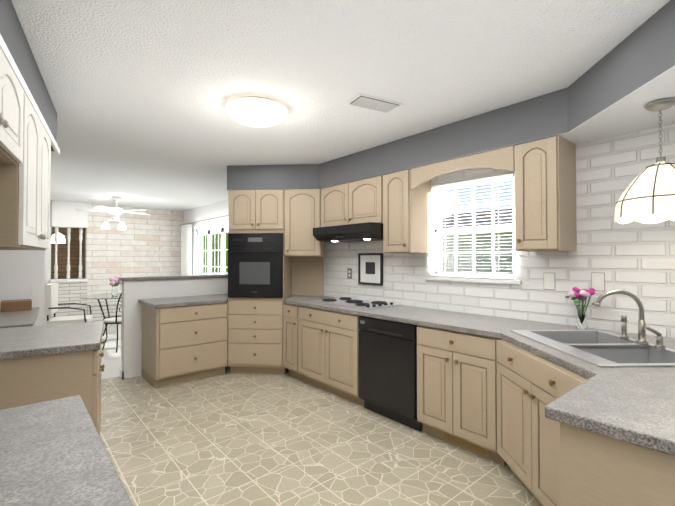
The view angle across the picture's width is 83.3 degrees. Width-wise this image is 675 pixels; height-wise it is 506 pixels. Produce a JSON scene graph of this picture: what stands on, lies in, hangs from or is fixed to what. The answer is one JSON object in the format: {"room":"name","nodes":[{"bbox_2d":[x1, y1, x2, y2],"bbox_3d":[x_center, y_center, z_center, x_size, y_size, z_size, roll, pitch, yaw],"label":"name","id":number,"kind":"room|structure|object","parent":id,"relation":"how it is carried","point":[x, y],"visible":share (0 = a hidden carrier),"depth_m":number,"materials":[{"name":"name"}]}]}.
{"room":"kitchen","nodes":[
{"label":"kitchen","id":0,"kind":"room"},
{"bbox_2d":[0,250,43,325],"bbox_3d":[-3.677,0.184,3.322,1.750,2.520,0.150,1,-1,-40],"label":"wall","id":1,"kind":"structure","parent":0,"point":[21,272],"depth_m":3.73,"materials":[{"name":"white paint"}]},
{"bbox_2d":[31,285,39,296],"bbox_3d":[-3.009,0.381,3.784,0.070,0.120,0.005,1,-1,-40],"label":"outlet","id":2,"kind":"object","parent":1,"relation":"attached to","point":[35,290],"visible":1,"depth_m":3.78,"materials":[{"name":"white plastic"}]},
{"bbox_2d":[51,227,84,278],"bbox_3d":[-6.965,0.253,8.174,3.050,2.520,0.200,1,-1,-40],"label":"wall","id":3,"kind":"structure","parent":0,"point":[74,256],"depth_m":8.74,"materials":[{"name":"brown brick"}]},
{"bbox_2d":[43,201,183,324],"bbox_3d":[-5.466,0.245,7.613,4.600,2.520,0.200,1,-1,-40],"label":"stone wall","id":4,"kind":"structure","parent":0,"point":[140,245],"depth_m":8.26,"materials":[{"name":"white brick"}]},
{"bbox_2d":[119,278,227,378],"bbox_3d":[-1.938,0.903,4.975,1.585,1.130,0.160,1,-1,-40],"label":"wall","id":5,"kind":"structure","parent":0,"point":[133,292],"depth_m":4.53,"materials":[{"name":"white paint"}]},
{"bbox_2d":[119,274,227,280],"bbox_3d":[-1.940,0.315,4.981,1.610,0.039,0.190,1,-1,-40],"label":"cap","id":6,"kind":"object","parent":5,"relation":"on","point":[171,277],"visible":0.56,"depth_m":4.74,"materials":[{"name":"stone"}]},
{"bbox_2d":[227,164,318,190],"bbox_3d":[-0.887,-0.907,4.658,0.771,0.294,1.105,1,-1,-40],"label":"soffit","id":7,"kind":"structure","parent":0,"point":[297,176],"depth_m":4.55,"materials":[{"name":"grey paint"}]},
{"bbox_2d":[291,257,323,295],"bbox_3d":[-0.633,0.209,5.068,0.915,2.520,0.141,0,-1,5],"label":"wall","id":8,"kind":"structure","parent":0,"point":[306,276],"depth_m":4.98,"materials":[{"name":"paint"}]},
{"bbox_2d":[284,189,324,256],"bbox_3d":[-0.400,-0.356,4.712,0.437,0.800,0.500,0,-1,5],"label":"wall cabinet","id":9,"kind":"object","parent":8,"relation":"attached to","point":[302,213],"depth_m":4.50,"materials":[{"name":"paint"}]},
{"bbox_2d":[100,325,539,505],"bbox_3d":[-2.266,1.482,3.884,4.950,0.060,13.200,1,-1,-40],"label":"floor","id":10,"kind":"structure","parent":0,"point":[227,438],"depth_m":2.75,"materials":[{"name":"tile"}]},
{"bbox_2d":[0,340,104,435],"bbox_3d":[-1.869,0.997,2.404,0.670,0.868,0.815,0,-1,-30],"label":"base cabinet","id":11,"kind":"object","parent":10,"relation":"on","point":[31,380],"visible":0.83,"depth_m":2.11,"materials":[{"name":"paint"}]},
{"bbox_2d":[0,321,103,359],"bbox_3d":[-1.893,0.541,2.397,0.695,0.039,0.885,0,-1,-30],"label":"countertop","id":12,"kind":"structure","parent":11,"relation":"on","point":[20,342],"depth_m":2.28,"materials":[{"name":"stone"}]},
{"bbox_2d":[49,200,87,318],"bbox_3d":[-5.355,0.246,7.557,0.597,2.517,0.390,1,-1,-40],"label":"partition wall","id":13,"kind":"structure","parent":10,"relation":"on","point":[67,215],"depth_m":7.47,"materials":[{"name":"white paint"}]},
{"bbox_2d":[45,283,92,324],"bbox_3d":[-3.942,0.957,5.617,0.621,1.021,0.621,0,-1,-25],"label":"armchair","id":14,"kind":"object","parent":10,"relation":"on","point":[51,299],"visible":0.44,"depth_m":5.45,"materials":[{"name":"white fabric"}]},
{"bbox_2d":[79,293,121,335],"bbox_3d":[-3.874,1.119,6.659,1.100,0.756,1.100,1,-1,-40],"label":"dining table","id":15,"kind":"object","parent":10,"relation":"on","point":[105,296],"visible":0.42,"depth_m":6.44,"materials":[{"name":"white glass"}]},
{"bbox_2d":[109,276,121,295],"bbox_3d":[-3.840,0.566,6.576,0.221,0.345,0.243,1,-1,-40],"label":"flowers","id":16,"kind":"object","parent":15,"relation":"on","point":[115,282],"visible":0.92,"depth_m":6.52,"materials":[{"name":"pink plant"}]},
{"bbox_2d":[87,304,121,326],"bbox_3d":[-4.443,1.303,8.173,1.597,0.420,0.247,1,-1,-40],"label":"hearth","id":17,"kind":"object","parent":10,"relation":"on","point":[96,312],"visible":0.08,"depth_m":7.74,"materials":[{"name":"white brick"}]},
{"bbox_2d":[102,292,121,352],"bbox_3d":[-3.356,1.002,5.853,0.450,0.961,0.450,0,-1,25],"label":"chair","id":18,"kind":"object","parent":10,"relation":"on","point":[115,320],"visible":0.35,"depth_m":5.67,"materials":[{"name":"black metal"}]},
{"bbox_2d":[142,302,227,387],"bbox_3d":[-1.806,1.027,4.514,0.800,0.868,0.650,1,-1,-40],"label":"base cabinet","id":19,"kind":"object","parent":10,"relation":"on","point":[180,344],"visible":0.96,"depth_m":4.26,"materials":[{"name":"paint"}]},
{"bbox_2d":[138,294,227,307],"bbox_3d":[-1.689,0.573,4.657,1.225,0.039,0.677,1,-1,-40],"label":"countertop","id":20,"kind":"structure","parent":19,"relation":"on","point":[183,301],"depth_m":4.39,"materials":[{"name":"stone"}]},
{"bbox_2d":[228,190,291,373],"bbox_3d":[-0.962,0.354,4.749,0.680,2.220,0.505,0,-1,5],"label":"tall cabinet","id":21,"kind":"object","parent":10,"relation":"on","point":[255,335],"visible":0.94,"depth_m":4.53,"materials":[{"name":"paint"}]},
{"bbox_2d":[228,233,282,297],"bbox_3d":[-0.966,0.151,4.698,0.666,0.765,0.496,0,-1,5],"label":"oven","id":22,"kind":"object","parent":21,"relation":"in","point":[255,265],"visible":0.98,"depth_m":4.50,"materials":[{"name":"black metal"}]},
{"bbox_2d":[283,303,303,380],"bbox_3d":[-0.324,1.028,4.572,0.650,0.868,0.309,1,-1,-40],"label":"base cabinet","id":23,"kind":"object","parent":10,"relation":"on","point":[290,332],"visible":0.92,"depth_m":4.37,"materials":[{"name":"paint"}]},
{"bbox_2d":[298,306,363,405],"bbox_3d":[0.098,1.021,4.079,0.650,0.868,0.977,1,-1,-40],"label":"base cabinet","id":24,"kind":"object","parent":10,"relation":"on","point":[328,350],"visible":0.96,"depth_m":3.84,"materials":[{"name":"paint"}]},
{"bbox_2d":[358,316,420,431],"bbox_3d":[0.631,1.014,3.457,0.616,0.865,0.647,1,-1,-40],"label":"dishwasher","id":25,"kind":"object","parent":10,"relation":"on","point":[387,368],"visible":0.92,"depth_m":3.23,"materials":[{"name":"black metal"}]},
{"bbox_2d":[417,325,506,465],"bbox_3d":[1.062,1.005,2.950,0.650,0.868,0.667,1,-1,-40],"label":"base cabinet","id":26,"kind":"object","parent":10,"relation":"on","point":[456,388],"visible":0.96,"depth_m":2.72,"materials":[{"name":"paint"}]},
{"bbox_2d":[496,339,587,505],"bbox_3d":[1.329,0.993,2.075,0.600,0.868,0.888,0,-1,-1],"label":"base cabinet","id":27,"kind":"object","parent":10,"relation":"on","point":[530,386],"visible":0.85,"depth_m":2.08,"materials":[{"name":"paint"}]},
{"bbox_2d":[283,296,674,383],"bbox_3d":[0.905,0.546,2.752,1.207,0.039,5.342,1,-1,-40],"label":"countertop","id":28,"kind":"structure","parent":27,"relation":"on","point":[476,324],"depth_m":2.72,"materials":[{"name":"stone"}]},
{"bbox_2d":[310,297,401,309],"bbox_3d":[0.182,0.527,4.094,0.520,0.034,0.900,1,-1,-40],"label":"cooktop","id":29,"kind":"object","parent":28,"relation":"in","point":[355,303],"visible":1,"depth_m":3.98,"materials":[{"name":"silver metal"}]},
{"bbox_2d":[565,287,595,329],"bbox_3d":[1.659,0.378,2.590,0.194,0.289,0.177,1,-1,-40],"label":"vase","id":30,"kind":"object","parent":28,"relation":"on","point":[582,295],"visible":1,"depth_m":2.58,"materials":[{"name":"clear glass"}]},
{"bbox_2d":[510,330,674,366],"bbox_3d":[1.463,0.611,2.123,0.600,0.204,0.840,0,-1,-1],"label":"sink","id":31,"kind":"object","parent":28,"relation":"in","point":[599,348],"visible":0.33,"depth_m":2.11,"materials":[{"name":"silver metal"}]},
{"bbox_2d":[594,290,664,348],"bbox_3d":[1.588,0.357,2.136,0.296,0.302,0.288,0,-1,-1],"label":"faucet","id":32,"kind":"object","parent":28,"relation":"on","point":[642,328],"visible":0.98,"depth_m":2.12,"materials":[{"name":"silver metal"}]},
{"bbox_2d":[560,422,674,505],"bbox_3d":[1.120,0.980,1.181,0.520,0.868,0.600,1,-1,-40],"label":"base cabinet","id":33,"kind":"object","parent":10,"relation":"on","point":[596,469],"visible":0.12,"depth_m":1.14,"materials":[{"name":"paint"}]},
{"bbox_2d":[545,368,674,455],"bbox_3d":[1.429,0.518,0.793,0.540,0.039,1.680,1,-1,-40],"label":"countertop","id":34,"kind":"structure","parent":33,"relation":"on","point":[634,405],"depth_m":1.23,"materials":[{"name":"stone"}]},
{"bbox_3d":[-0.351,0.954,-0.644,1.655,0.868,3.715,1,-1,-40],"label":"base cabinet","id":35,"kind":"object","parent":10,"relation":"on","visible":0},
{"bbox_2d":[0,395,132,505],"bbox_3d":[-0.349,0.498,-0.613,1.690,0.039,3.750,1,-1,-40],"label":"countertop","id":36,"kind":"structure","parent":35,"relation":"on","point":[53,452],"depth_m":0.92,"materials":[{"name":"stone"}]},
{"bbox_3d":[-3.292,1.002,2.752,1.590,0.868,1.180,1,-1,-40],"label":"base cabinet","id":37,"kind":"object","parent":10,"relation":"on","visible":0},
{"bbox_2d":[0,307,39,327],"bbox_3d":[-3.246,0.546,2.796,1.710,0.039,1.197,1,-1,-40],"label":"countertop","id":38,"kind":"structure","parent":37,"relation":"on","point":[13,319],"depth_m":3.08,"materials":[{"name":"stone"}]},
{"bbox_2d":[1,299,31,311],"bbox_3d":[-3.026,0.492,3.579,0.220,0.088,0.200,1,-1,-40],"label":"bread box","id":39,"kind":"object","parent":38,"relation":"on","point":[16,305],"visible":0.98,"depth_m":3.51,"materials":[{"name":"brown wood"}]},
{"bbox_2d":[11,0,669,210],"bbox_3d":[-2.266,-1.107,3.921,4.950,0.080,13.200,1,-1,-40],"label":"ceiling","id":40,"kind":"structure","parent":0,"point":[142,93],"depth_m":2.29,"materials":[{"name":"white paint"}]},
{"bbox_2d":[0,0,59,154],"bbox_3d":[-1.729,-0.939,1.607,0.620,0.317,2.750,0,-1,-30],"label":"soffit","id":41,"kind":"object","parent":40,"relation":"attached to","point":[16,50],"depth_m":1.91,"materials":[{"name":"grey paint"}]},
{"bbox_2d":[0,48,23,165],"bbox_3d":[-1.375,-0.599,1.302,0.370,0.368,0.945,0,-1,-30],"label":"wall cabinet","id":42,"kind":"object","parent":41,"relation":"attached to","point":[11,116],"visible":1,"depth_m":1.58,"materials":[{"name":"paint"}]},
{"bbox_2d":[0,93,50,249],"bbox_3d":[-1.835,-0.397,2.088,0.370,0.748,0.860,0,-1,-30],"label":"wall cabinet","id":43,"kind":"object","parent":41,"relation":"attached to","point":[25,204],"depth_m":1.91,"materials":[{"name":"paint"}]},
{"bbox_2d":[51,227,65,242],"bbox_3d":[-5.909,-0.607,8.036,0.260,0.797,0.260,1,-1,-40],"label":"pendant light","id":44,"kind":"object","parent":40,"relation":"hanging from","point":[61,238],"visible":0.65,"depth_m":7.97,"materials":[{"name":"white glass"}]},
{"bbox_2d":[75,197,149,229],"bbox_3d":[-4.090,-0.732,7.019,1.248,0.577,1.192,1,-1,-40],"label":"fan","id":45,"kind":"object","parent":40,"relation":"hanging from","point":[116,211],"visible":1,"depth_m":6.89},
{"bbox_2d":[225,97,287,126],"bbox_3d":[-0.598,-1.006,2.819,0.450,0.146,0.450,1,-1,-40],"label":"dome light","id":46,"kind":"object","parent":40,"relation":"attached to","point":[256,112],"visible":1,"depth_m":2.69,"materials":[{"name":"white glass"}]},
{"bbox_2d":[346,93,402,112],"bbox_3d":[0.269,-1.073,2.745,0.380,0.017,0.180,0,-1,-28],"label":"ceiling vent","id":47,"kind":"object","parent":40,"relation":"in","point":[371,103],"visible":1,"depth_m":2.72,"materials":[{"name":"white metal"}]},
{"bbox_2d":[184,124,674,337],"bbox_3d":[-0.460,0.214,5.444,0.200,2.520,13.200,1,-1,-40],"label":"wall","id":48,"kind":"structure","parent":0,"point":[636,258],"depth_m":2.71,"materials":[{"name":"white brick"}]},
{"bbox_2d":[180,215,228,274],"bbox_3d":[-2.711,0.392,7.806,0.149,2.152,2.920,1,-1,-40],"label":"curtain","id":49,"kind":"object","parent":48,"relation":"attached to","point":[186,248],"visible":0.58,"depth_m":8.52,"materials":[{"name":"white fabric"}]},
{"bbox_2d":[192,219,227,274],"bbox_3d":[-2.481,0.436,7.693,0.090,2.140,2.310,1,-1,-40],"label":"window","id":50,"kind":"structure","parent":48,"relation":"in","point":[213,229],"depth_m":7.92,"materials":[{"name":"white wood"}]},
{"bbox_2d":[347,268,351,278],"bbox_3d":[0.144,0.247,4.571,0.008,0.128,0.082,1,-1,-40],"label":"outlet","id":51,"kind":"object","parent":48,"relation":"attached to","point":[349,273],"visible":1,"depth_m":4.57,"materials":[{"name":"beige plastic"}]},
{"bbox_2d":[321,175,382,226],"bbox_3d":[0.236,-0.526,4.200,0.370,0.475,0.982,1,-1,-40],"label":"upper cabinet","id":52,"kind":"object","parent":48,"relation":"attached to","point":[359,201],"depth_m":4.04,"materials":[{"name":"paint"}]},
{"bbox_2d":[313,222,382,241],"bbox_3d":[0.205,-0.208,4.117,0.500,0.156,0.910,1,-1,-40],"label":"range hood","id":53,"kind":"object","parent":52,"relation":"attached to","point":[367,231],"visible":0.9,"depth_m":3.89,"materials":[{"name":"black metal"}]},
{"bbox_2d":[358,253,382,285],"bbox_3d":[0.371,0.180,4.293,0.025,0.355,0.370,1,-1,-40],"label":"picture frame","id":54,"kind":"object","parent":48,"relation":"attached to","point":[370,268],"visible":1,"depth_m":4.29,"materials":[{"name":"black"}]},
{"bbox_2d":[383,169,430,252],"bbox_3d":[0.665,-0.386,3.696,0.370,0.770,0.327,1,-1,-40],"label":"upper cabinet","id":55,"kind":"object","parent":48,"relation":"attached to","point":[406,218],"depth_m":3.58,"materials":[{"name":"paint"}]},
{"bbox_2d":[424,172,521,284],"bbox_3d":[1.204,-0.200,3.412,0.155,0.910,0.920,1,-1,-40],"label":"window","id":56,"kind":"structure","parent":48,"relation":"in","point":[436,255],"depth_m":3.45,"materials":[{"name":"white wood"}]},
{"bbox_2d":[432,173,513,278],"bbox_3d":[1.190,-0.216,3.401,0.041,0.870,0.790,1,-1,-40],"label":"window blinds","id":57,"kind":"object","parent":56,"relation":"attached to","point":[478,181],"visible":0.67,"depth_m":3.35,"materials":[{"name":"white plastic"}]},
{"bbox_2d":[514,135,576,251],"bbox_3d":[1.486,-0.399,2.734,0.370,0.770,0.297,1,-1,-40],"label":"upper cabinet","id":58,"kind":"object","parent":48,"relation":"attached to","point":[545,194],"depth_m":2.62,"materials":[{"name":"paint"}]},
{"bbox_2d":[544,273,554,289],"bbox_3d":[1.599,0.213,2.868,0.008,0.128,0.082,1,-1,-40],"label":"electrical outlet","id":59,"kind":"object","parent":48,"relation":"attached to","point":[549,281],"visible":1,"depth_m":2.86,"materials":[{"name":"white plastic"}]},
{"bbox_2d":[591,272,604,290],"bbox_3d":[1.800,0.199,2.627,0.014,0.128,0.082,1,-1,-40],"label":"light switch","id":60,"kind":"object","parent":48,"relation":"attached to","point":[597,281],"visible":0.92,"depth_m":2.62,"materials":[{"name":"white plastic"}]},
{"bbox_2d":[319,105,674,188],"bbox_3d":[1.128,-0.928,3.167,0.357,0.294,5.990,1,-1,-40],"label":"soffit","id":61,"kind":"structure","parent":0,"point":[506,126],"depth_m":3.10,"materials":[{"name":"grey paint"}]},
{"bbox_2d":[411,146,514,188],"bbox_3d":[0.985,-0.684,3.133,0.020,0.189,0.944,1,-1,-40],"label":"window valance","id":62,"kind":"object","parent":61,"relation":"attached to","point":[502,158],"visible":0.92,"depth_m":3.04,"materials":[{"name":"paint"}]},
{"bbox_2d":[511,0,674,135],"bbox_3d":[1.380,-0.960,0.911,2.190,0.294,2.230,1,-1,-40],"label":"soffit","id":63,"kind":"structure","parent":0,"point":[617,89],"depth_m":2.03,"materials":[{"name":"grey paint"}]},
{"bbox_2d":[614,99,674,223],"bbox_3d":[1.708,-0.480,2.005,0.412,0.622,0.412,1,-1,-40],"label":"pendant light","id":64,"kind":"object","parent":63,"relation":"hanging from","point":[647,196],"visible":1,"depth_m":1.94,"materials":[{"name":"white glass"}]},
{"bbox_3d":[20.771,2.168,24.329,56.650,0.150,70.000,1,-1,-40],"label":"ground","id":65,"kind":"structure","parent":0,"visible":0},
{"bbox_2d":[203,208,512,273],"bbox_3d":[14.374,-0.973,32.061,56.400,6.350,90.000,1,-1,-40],"label":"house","id":66,"kind":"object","parent":65,"relation":"on","point":[465,262],"visible":0.18,"depth_m":14.29,"materials":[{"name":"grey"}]}
]}

